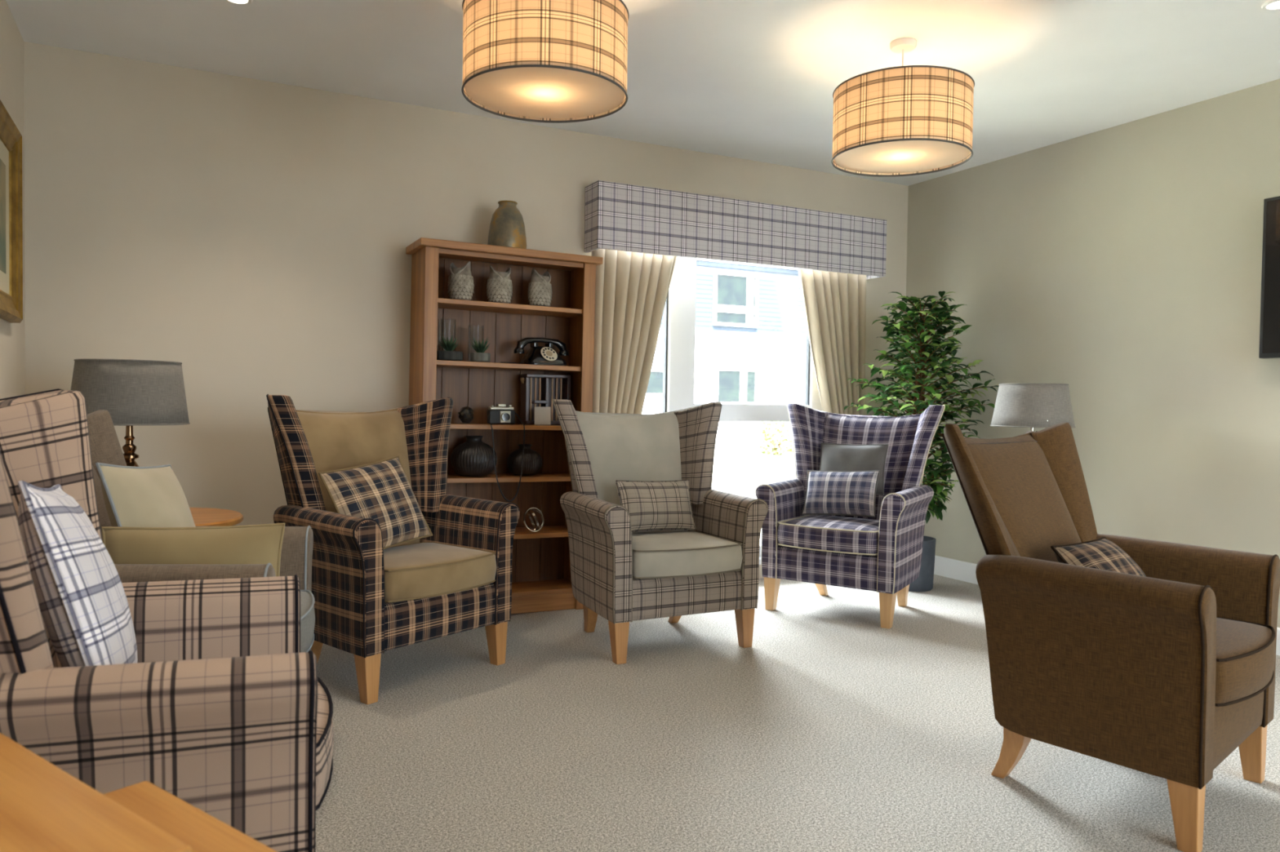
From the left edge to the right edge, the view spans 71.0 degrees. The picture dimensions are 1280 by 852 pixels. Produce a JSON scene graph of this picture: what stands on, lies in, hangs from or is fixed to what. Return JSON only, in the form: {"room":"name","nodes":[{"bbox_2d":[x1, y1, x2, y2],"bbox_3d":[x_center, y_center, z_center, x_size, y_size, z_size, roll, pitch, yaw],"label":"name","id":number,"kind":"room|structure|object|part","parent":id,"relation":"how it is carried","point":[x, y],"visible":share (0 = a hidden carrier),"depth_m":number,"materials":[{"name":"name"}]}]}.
{"room":"care facility","nodes":[
{"label":"care facility","id":0,"kind":"room"},
{"bbox_2d":[0,0,25,399],"bbox_3d":[-1.183,-0.232,0.916,0.160,2.450,6.044,0,2,-27],"label":"wall","id":1,"kind":"structure","parent":0,"point":[12,335],"depth_m":3.38,"materials":[{"name":"paint"}]},
{"bbox_2d":[0,99,22,323],"bbox_3d":[-2.097,-0.719,2.914,0.039,0.700,0.920,0,2,-27],"label":"picture frame","id":2,"kind":"object","parent":1,"relation":"attached to","point":[11,139],"visible":1,"depth_m":3.23,"materials":[{"name":"gold"}]},
{"bbox_2d":[0,159,5,273],"bbox_3d":[-2.105,-0.719,2.910,0.001,0.380,0.580,0,2,-27],"label":"print","id":3,"kind":"object","parent":2,"relation":"attached to","point":[2,162],"depth_m":3.11},
{"bbox_2d":[23,41,908,578],"bbox_3d":[-0.430,-0.321,4.790,5.041,2.450,0.160,0,2,-27],"label":"wall","id":4,"kind":"structure","parent":0,"point":[253,236],"depth_m":4.04,"materials":[{"name":"paint"}]},
{"bbox_2d":[584,180,886,279],"bbox_3d":[0.607,-1.087,5.111,1.934,0.343,0.169,0,2,-27],"label":"pelmet","id":5,"kind":"object","parent":4,"relation":"attached to","point":[618,216],"visible":0.98,"depth_m":4.96,"materials":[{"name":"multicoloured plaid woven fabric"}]},
{"bbox_2d":[591,248,676,413],"bbox_3d":[-0.039,-0.029,4.829,0.535,1.847,0.118,0,2,-27],"label":"curtain","id":6,"kind":"object","parent":5,"relation":"hanging from","point":[632,288],"visible":0.4,"depth_m":4.78,"materials":[{"name":"beige fabric"}]},
{"bbox_2d":[662,256,822,556],"bbox_3d":[0.535,-0.205,5.282,1.840,1.980,0.074,0,2,-27],"label":"window","id":7,"kind":"structure","parent":4,"relation":"in","point":[679,310],"depth_m":5.09,"materials":[{"name":"white plastic"}]},
{"bbox_2d":[759,556,761,564],"bbox_3d":[0.552,0.799,5.247,1.840,0.034,0.071,0,2,-27],"label":"trim","id":8,"kind":"structure","parent":4,"relation":"attached to","point":[760,557],"depth_m":5.29,"materials":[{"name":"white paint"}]},
{"bbox_2d":[797,268,866,415],"bbox_3d":[1.176,-0.029,5.449,0.537,1.846,0.118,0,2,-29],"label":"curtain","id":9,"kind":"object","parent":4,"relation":"hanging from","point":[834,303],"visible":0.41,"depth_m":5.43,"materials":[{"name":"beige fabric"}]},
{"bbox_2d":[5,0,1279,186],"bbox_3d":[0.969,-1.532,2.069,5.041,0.150,6.204,0,2,-27],"label":"ceiling","id":10,"kind":"structure","parent":0,"point":[753,80],"depth_m":3.62,"materials":[{"name":"paint"}]},
{"bbox_2d":[225,0,252,5],"bbox_3d":[-1.430,-1.516,3.186,0.100,0.005,0.100,0,2,-27],"label":"recessed light","id":11,"kind":"object","parent":10,"relation":"in","point":[242,2],"visible":1,"depth_m":3.21,"materials":[{"name":"white paint"}]},
{"bbox_2d":[461,0,629,123],"bbox_3d":[-0.301,-1.277,2.885,0.531,0.437,0.531,2,2,34],"label":"pendant light","id":12,"kind":"object","parent":10,"relation":"hanging from","point":[549,61],"visible":1,"depth_m":2.71,"materials":[{"name":"beige"}]},
{"bbox_2d":[464,66,625,118],"bbox_3d":[-0.304,-1.073,2.890,0.512,0.003,0.512,2,2,34],"label":"diffuser","id":13,"kind":"object","parent":12,"relation":"attached to","point":[509,92],"depth_m":2.88,"materials":[{"name":"beige"}]},
{"bbox_2d":[831,37,974,177],"bbox_3d":[1.022,-1.266,3.504,0.531,0.452,0.531,0,2,-39],"label":"pendant light","id":14,"kind":"object","parent":10,"relation":"hanging from","point":[909,120],"visible":1,"depth_m":3.31,"materials":[{"name":"beige"}]},
{"bbox_2d":[833,140,970,173],"bbox_3d":[1.019,-1.055,3.509,0.512,0.003,0.512,0,2,-39],"label":"diffuser","id":15,"kind":"object","parent":14,"relation":"attached to","point":[851,156],"depth_m":3.50,"materials":[{"name":"beige"}]},
{"bbox_3d":[1.024,-1.384,3.501,0.006,0.178,0.006,2,2,29],"label":"cord","id":16,"kind":"part","parent":14,"relation":"part of","materials":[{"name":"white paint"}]},
{"bbox_2d":[1261,0,1279,11],"bbox_3d":[2.217,-1.463,3.116,0.100,0.005,0.100,0,2,-27],"label":"recessed light","id":17,"kind":"object","parent":10,"relation":"in","point":[1273,5],"visible":1,"depth_m":3.13,"materials":[{"name":"white paint"}]},
{"bbox_2d":[315,574,1279,851],"bbox_3d":[0.933,1.051,2.136,5.041,0.120,6.204,0,2,-27],"label":"floor","id":18,"kind":"structure","parent":0,"point":[837,730],"depth_m":2.67,"materials":[{"name":"carpet"}]},
{"bbox_2d":[0,733,191,851],"bbox_3d":[-0.740,0.700,0.881,0.500,0.600,0.350,2,2,36],"label":"table","id":19,"kind":"object","parent":18,"relation":"on","point":[44,808],"visible":1,"depth_m":0.92,"materials":[{"name":"brown wood"}]},
{"bbox_2d":[0,388,333,851],"bbox_3d":[-0.930,0.456,1.605,0.724,1.046,0.850,0,2,-23],"label":"armchair","id":20,"kind":"object","parent":18,"relation":"on","point":[220,708],"visible":0.82,"depth_m":1.37,"materials":[{"name":"beige"}]},
{"bbox_3d":[-1.135,0.298,1.513,0.258,0.640,0.590,0,2,-23],"label":"backrest","id":21,"kind":"part","parent":20,"relation":"part of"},
{"bbox_2d":[17,480,137,667],"bbox_3d":[-0.958,0.295,1.545,0.166,0.437,0.437,0,2,-24],"label":"cushion","id":22,"kind":"object","parent":20,"relation":"on","point":[82,601],"visible":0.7,"depth_m":1.40,"materials":[{"name":"fabric"}]},
{"bbox_3d":[-0.773,0.585,1.331,0.549,0.476,0.127,0,2,-23],"label":"arm","id":23,"kind":"part","parent":20,"relation":"part of"},
{"bbox_3d":[-1.019,0.567,1.914,0.549,0.476,0.127,0,2,-23],"label":"arm","id":24,"kind":"part","parent":20,"relation":"part of"},
{"bbox_2d":[315,681,333,805],"bbox_3d":[-0.804,0.578,1.662,0.447,0.134,0.508,0,2,-23],"label":"seat cushion","id":25,"kind":"object","parent":20,"relation":"on","point":[325,733],"depth_m":1.59,"materials":[{"name":"fabric"}]},
{"bbox_2d":[103,781,277,851],"bbox_3d":[-0.632,0.739,0.975,0.330,0.520,0.340,2,2,36],"label":"table","id":26,"kind":"object","parent":18,"relation":"on","point":[197,829],"visible":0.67,"depth_m":1.08,"materials":[{"name":"brown wood"}]},
{"bbox_2d":[86,409,315,652],"bbox_3d":[-1.275,0.459,2.422,0.744,0.989,0.797,0,2,-12],"label":"armchair","id":27,"kind":"object","parent":18,"relation":"on","point":[296,554],"visible":0.22,"depth_m":2.56,"materials":[{"name":"grey"}]},
{"bbox_3d":[-1.496,0.292,2.368,0.286,0.598,0.604,0,2,-12],"label":"backrest","id":28,"kind":"part","parent":27,"relation":"part of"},
{"bbox_2d":[95,462,195,527],"bbox_3d":[-1.325,0.286,2.467,0.174,0.396,0.439,1,1,-6],"label":"cushion","id":29,"kind":"object","parent":27,"relation":"on","point":[151,496],"visible":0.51,"depth_m":2.36,"materials":[{"name":"beige fabric"}]},
{"bbox_2d":[102,523,284,576],"bbox_3d":[-1.121,0.371,2.252,0.426,0.242,0.126,0,2,-13],"label":"armrest","id":30,"kind":"object","parent":27,"relation":"on","point":[261,544],"visible":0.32,"depth_m":2.23,"materials":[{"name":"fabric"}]},
{"bbox_3d":[-1.161,0.559,2.125,0.549,0.476,0.127,0,2,-12],"label":"arm","id":31,"kind":"part","parent":27,"relation":"part of"},
{"bbox_3d":[-1.297,0.542,2.743,0.549,0.476,0.127,0,2,-12],"label":"arm","id":32,"kind":"part","parent":27,"relation":"part of"},
{"bbox_2d":[300,591,315,652],"bbox_3d":[-1.131,0.553,2.456,0.447,0.134,0.508,0,2,-12],"label":"seat cushion","id":33,"kind":"object","parent":27,"relation":"on","point":[307,602],"depth_m":2.48,"materials":[{"name":"fabric"}]},
{"bbox_2d":[189,507,243,526],"bbox_3d":[-1.762,0.626,3.209,0.630,0.600,0.630,0,2,-27],"label":"side table","id":34,"kind":"object","parent":18,"relation":"on","point":[202,517],"visible":0.12,"depth_m":3.24,"materials":[{"name":"brown wood"}]},
{"bbox_2d":[70,359,190,466],"bbox_3d":[-1.812,0.048,3.187,0.386,0.556,0.386,0,2,-27],"label":"table lamp","id":35,"kind":"object","parent":34,"relation":"on","point":[134,393],"visible":0.68,"depth_m":3.05,"materials":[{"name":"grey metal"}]},
{"bbox_3d":[-1.810,-0.118,3.183,0.380,0.218,0.380,0,2,-27],"label":"lamp shade","id":36,"kind":"part","parent":35,"relation":"part of","materials":[{"name":"grey fabric"}]},
{"bbox_2d":[266,394,519,704],"bbox_3d":[-0.955,0.408,3.454,0.724,1.046,0.850,2,2,38],"label":"armchair","id":37,"kind":"object","parent":18,"relation":"on","point":[371,600],"visible":0.91,"depth_m":3.30,"materials":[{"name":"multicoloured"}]},
{"bbox_3d":[-1.245,0.845,3.393,0.107,0.168,0.069,2,2,38],"label":"leg","id":38,"kind":"part","parent":37,"relation":"part of","materials":[{"name":"brown wood"}]},
{"bbox_3d":[-1.120,0.533,3.184,0.549,0.476,0.127,2,2,38],"label":"arm","id":39,"kind":"part","parent":37,"relation":"part of"},
{"bbox_3d":[-1.130,0.245,3.588,0.258,0.640,0.590,2,2,38],"label":"backrest","id":40,"kind":"part","parent":37,"relation":"part of","materials":[{"name":"beige fabric"}]},
{"bbox_3d":[-0.932,0.857,3.067,0.066,0.168,0.066,2,2,38],"label":"leg","id":41,"kind":"part","parent":37,"relation":"part of","materials":[{"name":"brown wood"}]},
{"bbox_2d":[318,455,432,549],"bbox_3d":[-0.982,0.298,3.366,0.187,0.355,0.408,2,2,30],"label":"cushion","id":42,"kind":"object","parent":37,"relation":"on","point":[381,491],"visible":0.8,"depth_m":3.33,"materials":[{"name":"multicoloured fabric"}]},
{"bbox_3d":[-0.910,0.684,3.424,0.485,0.167,0.524,2,2,38],"label":"rail","id":43,"kind":"part","parent":37,"relation":"part of","materials":[{"name":"fabric"}]},
{"bbox_2d":[383,542,496,600],"bbox_3d":[-0.847,0.533,3.373,0.447,0.134,0.508,2,2,38],"label":"seat cushion","id":44,"kind":"object","parent":37,"relation":"on","point":[418,571],"depth_m":3.25,"materials":[{"name":"beige fabric"}]},
{"bbox_3d":[-0.732,0.525,3.684,0.549,0.476,0.127,2,2,38],"label":"arm","id":45,"kind":"part","parent":37,"relation":"part of"},
{"bbox_3d":[-0.568,0.850,3.537,0.066,0.168,0.066,2,2,38],"label":"leg","id":46,"kind":"part","parent":37,"relation":"part of","materials":[{"name":"brown wood"}]},
{"bbox_2d":[405,237,603,614],"bbox_3d":[-0.675,0.029,4.394,0.903,1.752,0.302,1,1,-27],"label":"bookcase","id":47,"kind":"object","parent":18,"relation":"on","point":[541,577],"visible":0.54,"depth_m":4.46,"materials":[{"name":"brown wood"}]},
{"bbox_3d":[-1.050,0.039,4.221,0.022,1.718,0.257,1,1,-27],"label":"panel","id":48,"kind":"part","parent":47,"relation":"part of","materials":[{"name":"brown wood"}]},
{"bbox_2d":[436,336,462,360],"bbox_3d":[-0.893,-0.367,4.207,0.128,0.119,0.095,0,2,-27],"label":"potted succulent","id":49,"kind":"object","parent":47,"relation":"on","point":[449,354],"visible":0.98,"depth_m":4.18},
{"bbox_2d":[436,351,462,360],"bbox_3d":[-0.894,-0.328,4.209,0.128,0.042,0.093,0,2,-27],"label":"pot","id":50,"kind":"object","parent":49,"relation":"attached to","point":[441,355],"depth_m":4.17,"materials":[{"name":"ceramic"}]},
{"bbox_2d":[447,261,474,300],"bbox_3d":[-0.851,-0.686,4.264,0.131,0.186,0.117,1,2,24],"label":"ornament","id":51,"kind":"object","parent":47,"relation":"on","point":[460,282],"visible":0.94,"depth_m":4.22,"materials":[{"name":"ceramic"}]},
{"bbox_2d":[457,406,473,423],"bbox_3d":[-0.830,-0.052,4.285,0.076,0.081,0.076,0,2,-27],"label":"ornament","id":52,"kind":"object","parent":47,"relation":"on","point":[466,414],"visible":1,"depth_m":4.26,"materials":[{"name":"ceramic"}]},
{"bbox_2d":[450,435,497,476],"bbox_3d":[-0.802,0.144,4.334,0.223,0.192,0.223,0,2,-27],"label":"ribbed vase","id":53,"kind":"object","parent":47,"relation":"on","point":[473,457],"visible":0.99,"depth_m":4.26,"materials":[{"name":"black ceramic"}]},
{"bbox_2d":[470,337,490,362],"bbox_3d":[-0.760,-0.366,4.275,0.098,0.122,0.098,0,2,-27],"label":"potted succulent","id":54,"kind":"object","parent":47,"relation":"on","point":[480,356],"visible":0.98,"depth_m":4.25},
{"bbox_2d":[470,352,490,362],"bbox_3d":[-0.760,-0.326,4.278,0.095,0.042,0.093,0,2,-27],"label":"pot","id":55,"kind":"object","parent":54,"relation":"attached to","point":[475,357],"depth_m":4.24,"materials":[{"name":"ceramic"}]},
{"bbox_2d":[486,265,512,303],"bbox_3d":[-0.680,-0.683,4.352,0.131,0.186,0.117,0,2,-30],"label":"ornament","id":56,"kind":"object","parent":47,"relation":"on","point":[500,287],"visible":0.92,"depth_m":4.31,"materials":[{"name":"ceramic"}]},
{"bbox_3d":[-0.739,0.033,4.518,0.801,1.695,0.010,1,1,-27],"label":"panel","id":57,"kind":"part","parent":47,"relation":"part of","materials":[{"name":"brown wood"}]},
{"bbox_2d":[486,404,524,502],"bbox_3d":[-0.654,0.126,4.318,0.167,0.462,0.158,0,2,-21],"label":"camera","id":58,"kind":"object","parent":47,"relation":"on","point":[500,415],"visible":1,"depth_m":4.32,"materials":[{"name":"black"}]},
{"bbox_3d":[-0.674,-0.092,4.358,0.116,0.028,0.048,0,2,-21],"label":"plate","id":59,"kind":"part","parent":58,"relation":"part of","materials":[{"name":"silver metal"}]},
{"bbox_3d":[-0.650,-0.044,4.334,0.052,0.058,0.008,0,2,-21],"label":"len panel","id":60,"kind":"part","parent":58,"relation":"part of","materials":[{"name":"silver metal"}]},
{"bbox_3d":[-0.680,0.003,4.405,0.802,0.022,0.240,1,1,-27],"label":"shelf","id":61,"kind":"part","parent":47,"relation":"part of","materials":[{"name":"brown wood"}]},
{"bbox_2d":[487,200,526,248],"bbox_3d":[-0.644,-0.967,4.361,0.188,0.236,0.188,0,2,-27],"label":"vase","id":62,"kind":"object","parent":47,"relation":"on","point":[507,226],"visible":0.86,"depth_m":4.29,"materials":[{"name":"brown ceramic"}]},
{"bbox_3d":[-0.673,-0.292,4.399,0.802,0.022,0.240,1,1,-27],"label":"shelf","id":63,"kind":"part","parent":47,"relation":"part of","materials":[{"name":"brown wood"}]},
{"bbox_3d":[-0.687,0.255,4.410,0.802,0.022,0.240,1,1,-27],"label":"shelf","id":64,"kind":"part","parent":47,"relation":"part of","materials":[{"name":"brown wood"}]},
{"bbox_3d":[-0.666,-0.577,4.394,0.802,0.022,0.240,1,1,-27],"label":"shelf","id":65,"kind":"part","parent":47,"relation":"part of","materials":[{"name":"brown wood"}]},
{"bbox_3d":[-0.605,-0.798,4.282,0.727,0.022,0.018,1,1,-27],"label":"rail","id":66,"kind":"part","parent":47,"relation":"part of","materials":[{"name":"brown wood"}]},
{"bbox_2d":[506,444,542,475],"bbox_3d":[-0.572,0.167,4.453,0.174,0.152,0.174,0,2,-27],"label":"ribbed vase","id":67,"kind":"object","parent":47,"relation":"on","point":[532,460],"visible":0.98,"depth_m":4.39,"materials":[{"name":"black ceramic"}]},
{"bbox_2d":[523,507,543,532],"bbox_3d":[-0.526,0.463,4.435,0.101,0.118,0.101,1,1,8],"label":"orb","id":68,"kind":"object","parent":47,"relation":"on","point":[528,510],"visible":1,"depth_m":4.42,"materials":[{"name":"silver metal"}]},
{"bbox_2d":[500,337,568,365],"bbox_3d":[-0.516,-0.370,4.425,0.402,0.138,0.157,0,2,-34],"label":"rotary telephone","id":69,"kind":"object","parent":47,"relation":"on","point":[535,355],"visible":1,"depth_m":4.42,"materials":[{"name":"black plastic"}]},
{"bbox_2d":[527,268,552,306],"bbox_3d":[-0.495,-0.680,4.447,0.117,0.186,0.131,2,2,37],"label":"ornament","id":70,"kind":"object","parent":47,"relation":"on","point":[540,291],"visible":0.94,"depth_m":4.40,"materials":[{"name":"ceramic"}]},
{"bbox_3d":[-0.694,0.531,4.415,0.802,0.022,0.240,1,1,-27],"label":"shelf","id":71,"kind":"part","parent":47,"relation":"part of","materials":[{"name":"brown wood"}]},
{"bbox_3d":[-0.701,0.811,4.421,0.802,0.022,0.240,1,1,-27],"label":"shelf","id":72,"kind":"part","parent":47,"relation":"part of","materials":[{"name":"brown wood"}]},
{"bbox_2d":[534,406,551,425],"bbox_3d":[-0.484,-0.051,4.461,0.080,0.088,0.053,1,1,-7],"label":"card stand","id":73,"kind":"object","parent":47,"relation":"on","point":[542,415],"visible":1,"depth_m":4.45,"materials":[{"name":"beige"}]},
{"bbox_2d":[520,373,570,424],"bbox_3d":[-0.485,-0.134,4.536,0.261,0.252,0.084,0,2,-27],"label":"wooden rack","id":74,"kind":"object","parent":47,"relation":"on","point":[537,390],"visible":0.78,"depth_m":4.52,"materials":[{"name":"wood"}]},
{"bbox_3d":[-0.317,0.051,4.598,0.022,1.718,0.257,1,1,-27],"label":"panel","id":75,"kind":"part","parent":47,"relation":"part of","materials":[{"name":"brown wood"}]},
{"bbox_2d":[552,399,768,664],"bbox_3d":[0.067,0.410,3.936,0.850,1.046,0.724,0,2,-27],"label":"armchair","id":76,"kind":"object","parent":18,"relation":"on","point":[621,575],"visible":0.98,"depth_m":3.81,"materials":[{"name":"plaid woven fabric"},{"name":"velvet"},{"name":"beech wood"}]},
{"bbox_3d":[-0.227,0.843,4.005,0.069,0.168,0.107,0,2,-27],"label":"leg","id":77,"kind":"part","parent":76,"relation":"part of","materials":[{"name":"brown wood"}]},
{"bbox_3d":[-0.201,0.531,3.763,0.127,0.476,0.549,0,2,-27],"label":"arm","id":78,"kind":"part","parent":76,"relation":"part of","materials":[{"name":"fabric"}]},
{"bbox_3d":[-0.086,0.856,3.576,0.066,0.168,0.066,0,2,-27],"label":"leg","id":79,"kind":"part","parent":76,"relation":"part of","materials":[{"name":"brown wood"}]},
{"bbox_3d":[-0.032,0.246,4.133,0.590,0.640,0.258,0,2,-27],"label":"backrest","id":80,"kind":"part","parent":76,"relation":"part of","materials":[{"name":"fabric"}]},
{"bbox_2d":[615,480,696,532],"bbox_3d":[0.072,0.348,3.925,0.370,0.226,0.132,0,2,-28],"label":"cushion","id":81,"kind":"object","parent":76,"relation":"on","point":[651,505],"visible":0.92,"depth_m":3.88,"materials":[{"name":"fabric"}]},
{"bbox_3d":[0.188,0.844,4.212,0.069,0.168,0.107,0,2,-27],"label":"leg","id":82,"kind":"part","parent":76,"relation":"part of","materials":[{"name":"brown wood"}]},
{"bbox_3d":[0.090,0.686,3.888,0.524,0.167,0.485,0,2,-27],"label":"rail","id":83,"kind":"part","parent":76,"relation":"part of","materials":[{"name":"fabric"}]},
{"bbox_2d":[631,531,742,577],"bbox_3d":[0.127,0.536,3.816,0.508,0.134,0.447,0,2,-27],"label":"seat cushion","id":84,"kind":"object","parent":76,"relation":"on","point":[654,553],"depth_m":3.65,"materials":[{"name":"fabric"}]},
{"bbox_3d":[0.365,0.531,4.046,0.127,0.476,0.549,0,2,-27],"label":"arm","id":85,"kind":"part","parent":76,"relation":"part of","materials":[{"name":"fabric"}]},
{"bbox_3d":[0.446,0.857,3.841,0.066,0.168,0.066,0,2,-27],"label":"leg","id":86,"kind":"part","parent":76,"relation":"part of","materials":[{"name":"brown wood"}]},
{"bbox_2d":[755,402,945,628],"bbox_3d":[1.069,0.407,4.580,0.850,1.046,0.724,2,2,34],"label":"armchair","id":87,"kind":"object","parent":18,"relation":"on","point":[882,553],"visible":0.95,"depth_m":4.46,"materials":[{"name":"purple"}]},
{"bbox_3d":[0.667,0.842,4.535,0.066,0.168,0.066,2,2,34],"label":"leg","id":88,"kind":"part","parent":87,"relation":"part of","materials":[{"name":"brown wood"}]},
{"bbox_3d":[0.783,0.520,4.728,0.127,0.476,0.549,2,2,34],"label":"arm","id":89,"kind":"part","parent":87,"relation":"part of"},
{"bbox_3d":[0.971,0.838,4.870,0.069,0.168,0.107,2,2,34],"label":"leg","id":90,"kind":"part","parent":87,"relation":"part of","materials":[{"name":"brown wood"}]},
{"bbox_3d":[1.031,0.682,4.536,0.524,0.167,0.485,2,2,34],"label":"rail","id":91,"kind":"part","parent":87,"relation":"part of","materials":[{"name":"fabric"}]},
{"bbox_2d":[777,515,879,555],"bbox_3d":[0.990,0.531,4.468,0.508,0.134,0.447,2,2,34],"label":"seat cushion","id":92,"kind":"object","parent":87,"relation":"on","point":[828,535],"depth_m":4.32,"materials":[{"name":"fabric"}]},
{"bbox_2d":[801,470,879,517],"bbox_3d":[1.008,0.337,4.518,0.395,0.245,0.136,2,2,34],"label":"cushion","id":93,"kind":"object","parent":87,"relation":"on","point":[846,493],"visible":1,"depth_m":4.47,"materials":[{"name":"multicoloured fabric"}]},
{"bbox_2d":[819,442,888,495],"bbox_3d":[1.093,0.219,4.643,0.370,0.264,0.134,2,2,34],"label":"cushion","id":94,"kind":"object","parent":87,"relation":"on","point":[833,457],"visible":0.58,"depth_m":4.60,"materials":[{"name":"grey fabric"}]},
{"bbox_3d":[1.197,0.247,4.762,0.590,0.640,0.258,2,2,34],"label":"backrest","id":95,"kind":"part","parent":87,"relation":"part of","materials":[{"name":"fabric"}]},
{"bbox_3d":[1.159,0.857,4.203,0.066,0.168,0.066,2,2,34],"label":"leg","id":96,"kind":"part","parent":87,"relation":"part of","materials":[{"name":"brown wood"}]},
{"bbox_3d":[1.355,0.850,4.611,0.069,0.168,0.107,2,2,34],"label":"leg","id":97,"kind":"part","parent":87,"relation":"part of","materials":[{"name":"brown wood"}]},
{"bbox_3d":[1.308,0.536,4.374,0.127,0.476,0.549,2,2,34],"label":"arm","id":98,"kind":"part","parent":87,"relation":"part of"},
{"bbox_2d":[844,290,999,591],"bbox_3d":[1.580,0.074,5.118,0.817,1.698,0.782,0,2,-27],"label":"ficus tree","id":99,"kind":"object","parent":18,"relation":"on","point":[930,357],"visible":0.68,"depth_m":5.03,"materials":[{"name":"green plant"}]},
{"bbox_3d":[1.546,0.780,5.128,0.268,0.285,0.268,0,2,-27],"label":"pot","id":100,"kind":"part","parent":99,"relation":"part of","materials":[{"name":"stone"}]},
{"bbox_2d":[937,422,1279,851],"bbox_3d":[1.316,0.492,2.512,0.797,0.989,0.744,-1,2,-44],"label":"armchair","id":101,"kind":"object","parent":18,"relation":"on","point":[1170,671],"visible":0.98,"depth_m":2.30,"materials":[{"name":"brown"}]},
{"bbox_3d":[1.144,0.433,2.692,0.612,0.763,0.185,-1,2,-44],"label":"panel","id":102,"kind":"part","parent":101,"relation":"part of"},
{"bbox_3d":[1.161,0.322,2.673,0.604,0.598,0.286,-1,2,-44],"label":"backrest","id":103,"kind":"part","parent":101,"relation":"part of","materials":[{"name":"fabric"}]},
{"bbox_3d":[1.025,0.900,2.486,0.069,0.168,0.107,-1,2,-44],"label":"leg","id":104,"kind":"part","parent":101,"relation":"part of","materials":[{"name":"brown wood"}]},
{"bbox_3d":[1.118,0.588,2.261,0.127,0.476,0.549,-1,2,-44],"label":"arm","id":105,"kind":"part","parent":101,"relation":"part of"},
{"bbox_2d":[1050,537,1146,577],"bbox_3d":[1.288,0.413,2.482,0.305,0.176,0.170,0,2,-38],"label":"cushion","id":106,"kind":"object","parent":101,"relation":"on","point":[1101,553],"visible":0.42,"depth_m":2.44,"materials":[{"name":"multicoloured fabric"}]},
{"bbox_3d":[1.286,0.913,2.117,0.066,0.168,0.066,-1,2,-44],"label":"leg","id":107,"kind":"part","parent":101,"relation":"part of","materials":[{"name":"brown wood"}]},
{"bbox_3d":[1.577,0.583,2.697,0.127,0.476,0.549,-1,2,-44],"label":"arm","id":108,"kind":"part","parent":101,"relation":"part of"},
{"bbox_3d":[1.362,0.740,2.466,0.524,0.167,0.485,-1,2,-44],"label":"rail","id":109,"kind":"part","parent":101,"relation":"part of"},
{"bbox_2d":[1214,617,1275,703],"bbox_3d":[1.417,0.590,2.407,0.508,0.134,0.447,-1,2,-44],"label":"seat cushion","id":110,"kind":"object","parent":101,"relation":"on","point":[1245,653],"depth_m":2.20,"materials":[{"name":"fabric"}]},
{"bbox_3d":[1.716,0.908,2.526,0.066,0.168,0.066,-1,2,-44],"label":"leg","id":111,"kind":"part","parent":101,"relation":"part of","materials":[{"name":"brown wood"}]},
{"bbox_3d":[1.920,0.646,4.433,0.430,0.600,0.430,0,2,-27],"label":"side table","id":112,"kind":"object","parent":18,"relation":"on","visible":0},
{"bbox_2d":[990,383,1075,431],"bbox_3d":[1.929,0.070,4.418,0.386,0.553,0.386,0,2,-27],"label":"table lamp","id":113,"kind":"object","parent":112,"relation":"on","point":[1031,406],"visible":0.7,"depth_m":4.27,"materials":[{"name":"fabric"}]},
{"bbox_2d":[903,79,1279,627],"bbox_3d":[3.158,-0.229,3.147,0.160,2.450,6.044,0,2,-27],"label":"wall","id":114,"kind":"structure","parent":0,"point":[1120,265],"depth_m":4.41,"materials":[{"name":"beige paint"}]},
{"bbox_2d":[933,555,1279,655],"bbox_3d":[3.027,0.936,3.208,0.016,0.115,5.884,0,2,-27],"label":"baseboard","id":115,"kind":"structure","parent":114,"relation":"attached to","point":[954,569],"depth_m":5.38,"materials":[{"name":"white paint"}]},
{"bbox_2d":[1258,195,1279,358],"bbox_3d":[2.949,-0.608,3.295,0.076,0.675,1.210,0,2,-27],"label":"television","id":116,"kind":"object","parent":114,"relation":"attached to","point":[1269,325],"visible":1,"depth_m":3.78,"materials":[{"name":"black"}]},
{"label":"outside","id":117,"kind":"structure","parent":0,"visible":0},
{"bbox_2d":[711,440,795,543],"bbox_3d":[5.309,0.458,33.424,80.000,0.180,45.446,0,2,-27],"label":"lawn","id":118,"kind":"structure","parent":117,"point":[738,468],"depth_m":16.29,"materials":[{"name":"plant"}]},
{"bbox_2d":[641,257,806,440],"bbox_3d":[3.630,-3.757,33.416,24.000,8.200,8.480,0,2,-27],"label":"building","id":119,"kind":"structure","parent":118,"relation":"on","point":[751,321],"depth_m":28.58,"materials":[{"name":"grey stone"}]},
{"bbox_3d":[0.379,-1.320,27.136,1.240,0.800,0.020,0,2,-27],"label":"pane","id":120,"kind":"part","parent":119,"relation":"part of","materials":[{"name":"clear glass"}]},
{"bbox_3d":[3.032,-3.997,28.410,1.600,1.640,0.020,0,2,-27],"label":"pane","id":121,"kind":"part","parent":119,"relation":"part of","materials":[{"name":"clear glass"}]},
{"bbox_3d":[3.060,-1.253,28.515,1.550,1.130,0.020,0,2,-27],"label":"pane","id":122,"kind":"part","parent":119,"relation":"part of","materials":[{"name":"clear glass"}]},
{"bbox_2d":[755,421,794,456],"bbox_3d":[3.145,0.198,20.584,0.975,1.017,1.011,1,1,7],"label":"shrub","id":123,"kind":"object","parent":118,"relation":"on","point":[771,437],"visible":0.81,"depth_m":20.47,"materials":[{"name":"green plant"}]},
{"bbox_3d":[3.124,0.443,20.636,0.309,0.456,0.309,0,2,-27],"label":"stem","id":124,"kind":"part","parent":123,"relation":"part of","materials":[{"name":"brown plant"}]}
]}

